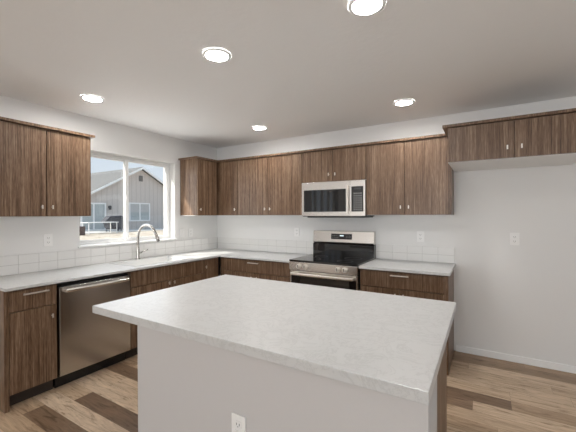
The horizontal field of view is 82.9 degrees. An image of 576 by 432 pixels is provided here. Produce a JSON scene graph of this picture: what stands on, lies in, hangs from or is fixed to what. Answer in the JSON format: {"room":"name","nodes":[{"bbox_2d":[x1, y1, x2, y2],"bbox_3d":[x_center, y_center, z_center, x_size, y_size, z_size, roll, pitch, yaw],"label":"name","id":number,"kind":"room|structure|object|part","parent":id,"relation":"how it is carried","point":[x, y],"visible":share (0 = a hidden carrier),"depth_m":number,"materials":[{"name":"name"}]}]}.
{"room":"kitchen","nodes":[
{"label":"kitchen","id":0,"kind":"room"},
{"bbox_2d":[0,95,216,274],"bbox_3d":[-4.081,0.208,0.418,0.190,2.499,11.190,0,0,31],"label":"wall","id":1,"kind":"structure","parent":0,"point":[18,235],"depth_m":3.54,"materials":[{"name":"white paint"}]},
{"bbox_2d":[0,116,94,216],"bbox_3d":[-2.242,-0.390,2.947,0.359,0.792,0.789,0,0,31],"label":"upper cabinet","id":2,"kind":"object","parent":1,"relation":"attached to","point":[45,171],"visible":1,"depth_m":2.83,"materials":[{"name":"brown laminate"}]},
{"bbox_3d":[-2.222,-0.377,2.697,0.018,0.758,0.376,0,0,31],"label":"door","id":3,"kind":"part","parent":2,"relation":"part of","materials":[{"name":"brown laminate"}]},
{"bbox_3d":[-2.245,-0.775,2.946,0.357,0.022,0.789,0,0,31],"label":"trim","id":4,"kind":"part","parent":2,"relation":"part of","materials":[{"name":"brown laminate"}]},
{"bbox_3d":[-2.026,-0.379,3.023,0.018,0.758,0.372,0,0,31],"label":"door","id":5,"kind":"part","parent":2,"relation":"part of","materials":[{"name":"brown laminate"}]},
{"bbox_2d":[44,234,52,246],"bbox_3d":[-2.322,0.234,3.156,0.009,0.120,0.076,0,0,31],"label":"wall outlet","id":6,"kind":"object","parent":1,"relation":"attached to","point":[48,238],"visible":1,"depth_m":3.15,"materials":[{"name":"white plastic"}]},
{"bbox_2d":[0,237,216,275],"bbox_3d":[-1.863,0.432,3.922,0.009,0.172,2.878,0,0,31],"label":"tile backsplash","id":7,"kind":"structure","parent":1,"relation":"attached to","point":[25,263],"depth_m":3.50,"materials":[{"name":"grey tile"}]},
{"bbox_2d":[78,152,176,247],"bbox_3d":[-1.937,-0.194,3.973,0.208,1.045,1.267,0,0,31],"label":"window","id":8,"kind":"structure","parent":1,"relation":"in","point":[126,240],"depth_m":3.99,"materials":[{"name":"white plastic"}]},
{"bbox_3d":[-2.140,-0.195,3.763,0.030,0.971,0.591,0,0,31],"label":"sash","id":9,"kind":"part","parent":8,"relation":"part of","materials":[{"name":"clear glass"}]},
{"bbox_3d":[-1.899,0.320,3.954,0.125,0.017,1.267,0,0,31],"label":"sill","id":10,"kind":"part","parent":8,"relation":"part of","materials":[{"name":"white"}]},
{"bbox_3d":[-1.825,-0.199,4.225,0.030,0.971,0.612,0,0,31],"label":"sash","id":11,"kind":"part","parent":8,"relation":"part of","materials":[{"name":"white plastic"}]},
{"bbox_2d":[189,228,192,236],"bbox_3d":[-1.400,0.238,4.694,0.009,0.120,0.076,0,0,31],"label":"wall outlet","id":12,"kind":"object","parent":1,"relation":"attached to","point":[190,229],"visible":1,"depth_m":4.69,"materials":[{"name":"white plastic"}]},
{"bbox_2d":[178,156,217,215],"bbox_3d":[-1.252,-0.401,4.599,0.359,0.792,0.424,0,0,31],"label":"upper cabinet","id":13,"kind":"object","parent":1,"relation":"attached to","point":[198,175],"visible":1,"depth_m":4.47,"materials":[{"name":"brown laminate"}]},
{"bbox_3d":[-1.260,-0.786,4.588,0.357,0.022,0.402,0,0,31],"label":"trim","id":14,"kind":"part","parent":13,"relation":"part of","materials":[{"name":"brown laminate"}]},
{"bbox_3d":[-1.127,-0.389,4.522,0.018,0.758,0.356,0,0,31],"label":"door","id":15,"kind":"part","parent":13,"relation":"part of","materials":[{"name":"brown laminate"}]},
{"bbox_2d":[0,0,575,147],"bbox_3d":[-1.125,-1.104,-1.252,6.980,0.120,11.380,0,0,31],"label":"ceiling","id":16,"kind":"structure","parent":0,"point":[295,68],"depth_m":2.23,"materials":[{"name":"white paint"}]},
{"bbox_2d":[80,94,103,101],"bbox_3d":[-1.759,-1.055,2.933,0.184,0.011,0.184,0,0,31],"label":"recessed light","id":17,"kind":"object","parent":16,"relation":"in","point":[92,98],"visible":1,"depth_m":2.92,"materials":[{"name":"white plastic"}]},
{"bbox_2d":[203,48,230,61],"bbox_3d":[-0.468,-1.056,2.147,0.184,0.011,0.184,0,0,31],"label":"recessed light","id":18,"kind":"object","parent":16,"relation":"in","point":[211,54],"visible":1,"depth_m":2.14,"materials":[{"name":"white plastic"}]},
{"bbox_2d":[252,126,266,129],"bbox_3d":[-0.345,-1.065,3.947,0.184,0.011,0.184,0,0,31],"label":"recessed light","id":19,"kind":"object","parent":16,"relation":"in","point":[253,127],"visible":1,"depth_m":3.92,"materials":[{"name":"white"}]},
{"bbox_2d":[348,0,385,16],"bbox_3d":[0.396,-1.057,1.634,0.184,0.011,0.184,0,0,31],"label":"recessed light","id":20,"kind":"object","parent":16,"relation":"in","point":[362,8],"visible":1,"depth_m":1.65,"materials":[{"name":"white"}]},
{"bbox_2d":[394,99,413,105],"bbox_3d":[1.092,-1.066,3.068,0.184,0.011,0.184,0,0,31],"label":"recessed light","id":21,"kind":"object","parent":16,"relation":"in","point":[403,102],"visible":1,"depth_m":3.06,"materials":[{"name":"white"}]},
{"bbox_2d":[0,350,575,431],"bbox_3d":[-1.115,1.515,-1.240,6.980,0.120,11.380,0,0,31],"label":"floor","id":22,"kind":"structure","parent":0,"point":[485,394],"depth_m":2.52,"materials":[{"name":"brown wood"}]},
{"bbox_2d":[0,284,56,413],"bbox_3d":[-2.232,0.995,2.674,0.655,0.891,0.348,0,0,31],"label":"base cabinet","id":23,"kind":"object","parent":22,"relation":"on","point":[28,316],"visible":0.98,"depth_m":2.50,"materials":[{"name":"brown laminate"}]},
{"bbox_3d":[-2.327,0.996,2.546,0.624,0.891,0.030,0,0,31],"label":"panel","id":24,"kind":"part","parent":23,"relation":"part of","materials":[{"name":"brown laminate"}]},
{"bbox_3d":[-1.980,0.637,2.537,0.018,0.156,0.311,0,0,31],"label":"drawer","id":25,"kind":"part","parent":23,"relation":"part of","materials":[{"name":"brown laminate"}]},
{"bbox_3d":[-1.978,1.023,2.539,0.018,0.604,0.311,0,0,31],"label":"door","id":26,"kind":"part","parent":23,"relation":"part of","materials":[{"name":"brown laminate"}]},
{"bbox_3d":[-1.955,0.592,2.530,0.031,0.011,0.170,0,0,31],"label":"handle","id":27,"kind":"part","parent":23,"relation":"part of","materials":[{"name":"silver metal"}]},
{"bbox_2d":[0,248,309,291],"bbox_3d":[-1.126,0.530,3.488,1.719,0.022,2.888,0,0,31],"label":"countertop","id":28,"kind":"structure","parent":23,"relation":"on","point":[48,277],"depth_m":3.24,"materials":[{"name":"stone"}]},
{"bbox_2d":[136,224,159,259],"bbox_3d":[-1.620,0.304,3.839,0.416,0.430,0.132,0,0,31],"label":"faucet","id":29,"kind":"object","parent":28,"relation":"on","point":[138,252],"visible":0.99,"depth_m":3.88,"materials":[{"name":"silver metal"}]},
{"bbox_3d":[-1.659,0.244,3.817,0.348,0.310,0.029,0,0,31],"label":"spout","id":30,"kind":"part","parent":29,"relation":"part of","materials":[{"name":"silver metal"}]},
{"bbox_2d":[108,256,190,266],"bbox_3d":[-1.559,0.614,3.777,0.474,0.198,0.784,0,0,31],"label":"sink","id":31,"kind":"object","parent":28,"relation":"in","point":[162,259],"visible":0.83,"depth_m":3.92,"materials":[{"name":"white ceramic"}]},
{"bbox_2d":[53,273,129,387],"bbox_3d":[-1.948,1.004,3.082,0.668,0.868,0.622,0,0,31],"label":"dishwasher","id":32,"kind":"object","parent":22,"relation":"on","point":[88,342],"visible":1,"depth_m":2.87,"materials":[{"name":"silver metal"}]},
{"bbox_3d":[-1.688,0.616,2.924,0.059,0.033,0.560,0,0,31],"label":"handle","id":33,"kind":"part","parent":32,"relation":"part of","materials":[{"name":"silver metal"}]},
{"bbox_2d":[124,260,202,358],"bbox_3d":[-1.562,0.987,3.799,0.648,0.891,0.979,0,0,31],"label":"base cabinet","id":34,"kind":"object","parent":22,"relation":"on","point":[143,281],"visible":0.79,"depth_m":3.50,"materials":[{"name":"brown laminate"}]},
{"bbox_3d":[-1.438,1.017,3.439,0.018,0.604,0.484,0,0,31],"label":"door","id":35,"kind":"part","parent":34,"relation":"part of","materials":[{"name":"brown laminate"}]},
{"bbox_3d":[-1.187,1.014,3.860,0.018,0.604,0.484,0,0,31],"label":"door","id":36,"kind":"part","parent":34,"relation":"part of","materials":[{"name":"brown laminate"}]},
{"bbox_2d":[203,257,217,279],"bbox_3d":[-1.236,0.984,4.343,0.648,0.891,0.285,0,0,31],"label":"base cabinet","id":37,"kind":"object","parent":22,"relation":"on","point":[210,266],"visible":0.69,"depth_m":4.17,"materials":[{"name":"brown laminate"}]},
{"bbox_2d":[221,257,290,281],"bbox_3d":[-0.282,0.981,4.285,1.091,0.891,0.655,0,0,31],"label":"base cabinet","id":38,"kind":"object","parent":22,"relation":"on","point":[269,270],"visible":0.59,"depth_m":4.00,"materials":[{"name":"brown laminate"}]},
{"bbox_3d":[-0.622,1.011,4.154,0.494,0.604,0.018,0,0,31],"label":"door","id":39,"kind":"part","parent":38,"relation":"part of","materials":[{"name":"brown laminate"}]},
{"bbox_3d":[-0.185,1.010,3.892,0.512,0.604,0.018,0,0,31],"label":"door","id":40,"kind":"part","parent":38,"relation":"part of","materials":[{"name":"brown laminate"}]},
{"bbox_2d":[137,325,446,431],"bbox_3d":[0.096,1.000,1.853,1.450,0.871,1.102,0,0,31],"label":"kitchen island","id":41,"kind":"object","parent":22,"relation":"on","point":[185,385],"visible":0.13,"depth_m":1.39,"materials":[{"name":"grey paint"}]},
{"bbox_2d":[232,412,245,431],"bbox_3d":[-0.211,0.907,1.388,0.076,0.120,0.009,0,0,31],"label":"wall outlet","id":42,"kind":"object","parent":41,"relation":"attached to","point":[238,421],"visible":1,"depth_m":1.39,"materials":[{"name":"white plastic"}]},
{"bbox_2d":[235,420,240,428],"bbox_3d":[-0.212,0.886,1.385,0.034,0.030,0.003,0,0,31],"label":"receptacle","id":43,"kind":"object","parent":42,"relation":"attached to","point":[237,422],"depth_m":1.39,"materials":[{"name":"grey plastic"}]},
{"bbox_2d":[92,275,455,404],"bbox_3d":[-0.069,0.543,1.935,1.829,0.042,1.150,0,0,31],"label":"island countertop","id":44,"kind":"structure","parent":41,"relation":"on","point":[394,345],"depth_m":1.58,"materials":[{"name":"stone"}]},
{"bbox_3d":[0.719,1.000,1.586,0.023,0.871,0.839,0,0,31],"label":"panel","id":45,"kind":"part","parent":41,"relation":"part of","materials":[{"name":"brown laminate"}]},
{"bbox_2d":[289,230,375,290],"bbox_3d":[0.513,0.804,3.761,0.805,1.243,0.715,0,0,31],"label":"range","id":46,"kind":"object","parent":22,"relation":"on","point":[337,256],"visible":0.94,"depth_m":3.69,"materials":[{"name":"grey metal"}]},
{"bbox_3d":[0.347,0.644,3.485,0.735,0.031,0.073,0,0,31],"label":"door handle","id":47,"kind":"part","parent":46,"relation":"part of","materials":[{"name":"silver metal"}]},
{"bbox_3d":[0.375,0.560,3.531,0.801,0.091,0.071,0,0,31],"label":"control panel","id":48,"kind":"part","parent":46,"relation":"part of","materials":[{"name":"silver metal"}]},
{"bbox_3d":[0.380,0.889,3.539,0.797,0.553,0.054,0,0,31],"label":"oven door","id":49,"kind":"part","parent":46,"relation":"part of","materials":[{"name":"silver metal"}]},
{"bbox_2d":[289,254,373,266],"bbox_3d":[0.506,0.501,3.749,0.805,0.020,0.573,0,0,31],"label":"cooktop","id":50,"kind":"object","parent":46,"relation":"in","point":[325,260],"depth_m":3.68,"materials":[{"name":"black glass"}]},
{"bbox_3d":[0.655,0.252,4.000,0.270,0.067,0.014,0,0,31],"label":"display panel","id":51,"kind":"part","parent":46,"relation":"part of","materials":[{"name":"black glass"}]},
{"bbox_3d":[0.680,0.260,4.024,0.787,0.158,0.086,0,0,31],"label":"panel","id":52,"kind":"part","parent":46,"relation":"part of","materials":[{"name":"silver metal"}]},
{"bbox_2d":[360,269,453,374],"bbox_3d":[1.237,0.978,3.374,0.814,0.893,0.655,0,0,31],"label":"base cabinet","id":53,"kind":"object","parent":22,"relation":"on","point":[426,286],"visible":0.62,"depth_m":3.09,"materials":[{"name":"brown laminate"}]},
{"bbox_3d":[0.907,1.010,3.237,0.384,0.604,0.018,0,0,31],"label":"door","id":54,"kind":"part","parent":53,"relation":"part of","materials":[{"name":"brown laminate"}]},
{"bbox_3d":[1.073,0.623,3.135,0.774,0.156,0.018,0,0,31],"label":"drawer","id":55,"kind":"part","parent":53,"relation":"part of","materials":[{"name":"brown laminate"}]},
{"bbox_2d":[359,258,455,275],"bbox_3d":[1.241,0.517,3.370,0.834,0.027,0.655,0,0,31],"label":"countertop","id":56,"kind":"structure","parent":53,"relation":"on","point":[419,267],"depth_m":3.25,"materials":[{"name":"stone"}]},
{"bbox_3d":[1.242,1.009,3.037,0.384,0.604,0.018,0,0,31],"label":"door","id":57,"kind":"part","parent":53,"relation":"part of","materials":[{"name":"brown laminate"}]},
{"bbox_3d":[1.579,0.978,3.187,0.034,0.893,0.624,0,0,31],"label":"panel","id":58,"kind":"part","parent":53,"relation":"part of","materials":[{"name":"brown laminate"}]},
{"bbox_2d":[217,96,575,365],"bbox_3d":[1.757,0.172,3.552,6.980,2.499,0.190,0,0,31],"label":"wall","id":59,"kind":"structure","parent":0,"point":[518,300],"depth_m":3.26,"materials":[{"name":"white paint"}]},
{"bbox_2d":[217,158,238,215],"bbox_3d":[-0.919,-0.403,4.830,0.693,0.792,0.359,0,0,31],"label":"upper cabinet","id":60,"kind":"object","parent":59,"relation":"attached to","point":[227,169],"visible":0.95,"depth_m":4.61,"materials":[{"name":"brown laminate"}]},
{"bbox_3d":[-0.920,-0.788,4.830,0.693,0.022,0.357,0,0,31],"label":"trim","id":61,"kind":"part","parent":60,"relation":"part of","materials":[{"name":"brown laminate"}]},
{"bbox_2d":[217,237,313,253],"bbox_3d":[-0.387,0.423,4.722,1.718,0.172,0.009,0,0,31],"label":"tile backsplash","id":62,"kind":"structure","parent":59,"relation":"attached to","point":[283,246],"depth_m":4.66,"materials":[{"name":"grey tile"}]},
{"bbox_2d":[236,151,301,215],"bbox_3d":[-0.185,-0.404,4.390,1.015,0.792,0.359,0,0,31],"label":"upper cabinet","id":63,"kind":"object","parent":59,"relation":"attached to","point":[269,184],"visible":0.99,"depth_m":4.23,"materials":[{"name":"brown laminate"}]},
{"bbox_3d":[-0.479,-0.391,4.396,0.501,0.758,0.018,0,0,31],"label":"door","id":64,"kind":"part","parent":63,"relation":"part of","materials":[{"name":"brown laminate"}]},
{"bbox_3d":[-0.186,-0.789,4.389,1.015,0.022,0.357,0,0,31],"label":"trim","id":65,"kind":"part","parent":63,"relation":"part of","materials":[{"name":"brown laminate"}]},
{"bbox_3d":[-0.043,-0.391,4.134,0.503,0.758,0.018,0,0,31],"label":"door","id":66,"kind":"part","parent":63,"relation":"part of","materials":[{"name":"brown laminate"}]},
{"bbox_2d":[294,228,298,236],"bbox_3d":[0.119,0.218,4.417,0.076,0.120,0.009,0,0,31],"label":"wall outlet","id":67,"kind":"object","parent":59,"relation":"attached to","point":[296,230],"visible":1,"depth_m":4.42,"materials":[{"name":"white plastic"}]},
{"bbox_2d":[301,143,366,182],"bbox_3d":[0.594,-0.601,3.922,0.799,0.399,0.359,0,0,31],"label":"upper cabinet","id":68,"kind":"object","parent":59,"relation":"attached to","point":[345,162],"visible":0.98,"depth_m":3.77,"materials":[{"name":"brown laminate"}]},
{"bbox_3d":[0.347,-0.588,3.899,0.394,0.365,0.018,0,0,31],"label":"door","id":69,"kind":"part","parent":68,"relation":"part of","materials":[{"name":"brown laminate"}]},
{"bbox_3d":[0.594,-0.789,3.922,0.799,0.022,0.357,0,0,31],"label":"trim","id":70,"kind":"part","parent":68,"relation":"part of","materials":[{"name":"brown laminate"}]},
{"bbox_2d":[302,180,373,217],"bbox_3d":[0.623,-0.191,3.882,0.881,0.419,0.398,0,0,31],"label":"microwave","id":71,"kind":"object","parent":68,"relation":"attached to","point":[336,199],"visible":0.99,"depth_m":3.76,"materials":[{"name":"grey metal"}]},
{"bbox_3d":[0.440,-0.199,3.834,0.617,0.400,0.027,0,0,31],"label":"door","id":72,"kind":"part","parent":71,"relation":"part of","materials":[{"name":"silver metal"}]},
{"bbox_3d":[0.671,-0.184,3.651,0.023,0.312,0.051,0,0,31],"label":"door handle","id":73,"kind":"part","parent":71,"relation":"part of","materials":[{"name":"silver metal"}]},
{"bbox_3d":[0.780,-0.199,3.630,0.172,0.400,0.027,0,0,31],"label":"control panel","id":74,"kind":"part","parent":71,"relation":"part of","materials":[{"name":"silver metal"}]},
{"bbox_3d":[0.690,-0.588,3.693,0.394,0.365,0.018,0,0,31],"label":"door","id":75,"kind":"part","parent":68,"relation":"part of","materials":[{"name":"brown laminate"}]},
{"bbox_2d":[365,133,453,214],"bbox_3d":[1.299,-0.405,3.500,0.840,0.792,0.359,0,0,31],"label":"upper cabinet","id":76,"kind":"object","parent":59,"relation":"attached to","point":[412,175],"visible":0.92,"depth_m":3.35,"materials":[{"name":"brown laminate"}]},
{"bbox_3d":[1.038,-0.392,3.486,0.402,0.758,0.018,0,0,31],"label":"door","id":77,"kind":"part","parent":76,"relation":"part of","materials":[{"name":"brown laminate"}]},
{"bbox_3d":[1.298,-0.790,3.499,0.840,0.022,0.357,0,0,31],"label":"trim","id":78,"kind":"part","parent":76,"relation":"part of","materials":[{"name":"brown laminate"}]},
{"bbox_3d":[1.390,-0.392,3.275,0.407,0.758,0.018,0,0,31],"label":"door","id":79,"kind":"part","parent":76,"relation":"part of","materials":[{"name":"brown laminate"}]},
{"bbox_2d":[377,244,454,262],"bbox_3d":[1.403,0.418,3.649,0.822,0.165,0.009,0,0,31],"label":"tile backsplash","id":80,"kind":"structure","parent":59,"relation":"attached to","point":[397,252],"depth_m":3.63,"materials":[{"name":"grey tile"}]},
{"bbox_2d":[417,231,423,241],"bbox_3d":[1.467,0.228,3.609,0.076,0.120,0.009,0,0,31],"label":"wall outlet","id":81,"kind":"object","parent":59,"relation":"attached to","point":[420,234],"visible":1,"depth_m":3.60,"materials":[{"name":"white plastic"}]},
{"bbox_2d":[442,108,575,171],"bbox_3d":[1.946,-0.623,2.879,0.982,0.322,0.757,0,0,31],"label":"upper cabinet","id":82,"kind":"object","parent":59,"relation":"attached to","point":[541,139],"visible":1,"depth_m":2.61,"materials":[{"name":"brown laminate"}]},
{"bbox_3d":[1.590,-0.608,2.690,0.452,0.288,0.018,0,0,31],"label":"door","id":83,"kind":"part","parent":82,"relation":"part of","materials":[{"name":"brown laminate"}]},
{"bbox_3d":[1.946,-0.773,2.880,0.982,0.022,0.755,0,0,31],"label":"trim","id":84,"kind":"part","parent":82,"relation":"part of","materials":[{"name":"brown laminate"}]},
{"bbox_3d":[1.979,-0.609,2.456,0.444,0.288,0.018,0,0,31],"label":"door","id":85,"kind":"part","parent":82,"relation":"part of","materials":[{"name":"brown laminate"}]},
{"bbox_2d":[510,233,518,244],"bbox_3d":[2.203,0.224,3.168,0.076,0.120,0.009,0,0,31],"label":"wall outlet","id":86,"kind":"object","parent":59,"relation":"attached to","point":[514,237],"visible":1,"depth_m":3.17,"materials":[{"name":"white plastic"}]},
{"bbox_2d":[456,345,575,373],"bbox_3d":[3.153,1.388,2.604,3.228,0.066,0.013,0,0,31],"label":"baseboard","id":87,"kind":"structure","parent":59,"relation":"attached to","point":[497,355],"depth_m":3.15,"materials":[{"name":"white wood"}]},
{"label":"outside","id":88,"kind":"structure","parent":0,"visible":0},
{"bbox_2d":[79,230,163,239],"bbox_3d":[-19.092,1.305,34.022,60.000,0.559,75.000,0,0,31],"label":"ground","id":89,"kind":"structure","parent":88,"point":[159,232],"depth_m":18.37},
{"bbox_2d":[79,226,84,234],"bbox_3d":[-11.954,0.852,18.604,0.480,0.500,0.480,0,0,31],"label":"planter box","id":90,"kind":"object","parent":89,"relation":"on","point":[81,228],"visible":0.4,"depth_m":18.56,"materials":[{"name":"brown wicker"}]},
{"bbox_2d":[80,222,116,234],"bbox_3d":[-11.552,0.733,20.053,0.800,0.720,1.900,0,0,31],"label":"patio table","id":91,"kind":"object","parent":89,"relation":"on","point":[80,222],"visible":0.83,"depth_m":19.61,"materials":[{"name":"white"}]},
{"bbox_2d":[79,167,163,230],"bbox_3d":[-17.875,-1.389,29.834,14.740,5.080,10.700,0,0,31],"label":"house","id":92,"kind":"structure","parent":89,"relation":"on","point":[146,191],"depth_m":25.71,"materials":[{"name":"beige"}]},
{"bbox_3d":[-13.954,0.050,22.669,0.028,1.780,0.725,0,0,31],"label":"pane","id":93,"kind":"part","parent":92,"relation":"part of","materials":[{"name":"clear glass"}]},
{"bbox_3d":[-13.721,0.047,23.010,0.079,1.980,1.750,0,0,31],"label":"patio door","id":94,"kind":"part","parent":92,"relation":"part of","materials":[{"name":"glass"}]},
{"bbox_3d":[-13.530,0.045,23.376,0.028,1.780,0.725,0,0,31],"label":"pane","id":95,"kind":"part","parent":92,"relation":"part of","materials":[{"name":"clear glass"}]},
{"bbox_3d":[-12.117,-0.316,25.733,0.028,1.270,0.775,0,0,31],"label":"pane","id":96,"kind":"part","parent":92,"relation":"part of","materials":[{"name":"clear glass"}]},
{"bbox_2d":[130,204,138,211],"bbox_3d":[-12.101,-0.621,25.722,0.009,0.660,0.775,0,0,31],"label":"blind","id":97,"kind":"object","parent":92,"relation":"hanging from","point":[133,207],"depth_m":25.70,"materials":[{"name":"grey"}]},
{"bbox_3d":[-11.667,-0.321,26.483,0.028,1.270,0.775,0,0,31],"label":"pane","id":98,"kind":"part","parent":92,"relation":"part of","materials":[{"name":"clear glass"}]},
{"bbox_2d":[141,204,148,211],"bbox_3d":[-11.651,-0.626,26.472,0.009,0.660,0.775,0,0,31],"label":"blind","id":99,"kind":"object","parent":92,"relation":"hanging from","point":[144,207],"depth_m":26.50,"materials":[{"name":"grey"}]},
{"bbox_2d":[85,228,163,233],"bbox_3d":[-10.867,1.088,24.891,3.000,0.120,11.400,0,0,31],"label":"patio","id":100,"kind":"structure","parent":89,"relation":"on","point":[147,229],"depth_m":22.49,"materials":[{"name":"grey concrete"}]},
{"bbox_2d":[101,215,122,231],"bbox_3d":[-11.885,0.507,22.027,0.600,1.077,1.254,0,0,31],"label":"barbecue grill","id":101,"kind":"object","parent":100,"relation":"on","point":[119,219],"visible":0.87,"depth_m":21.86,"materials":[{"name":"grey metal"}]}
]}

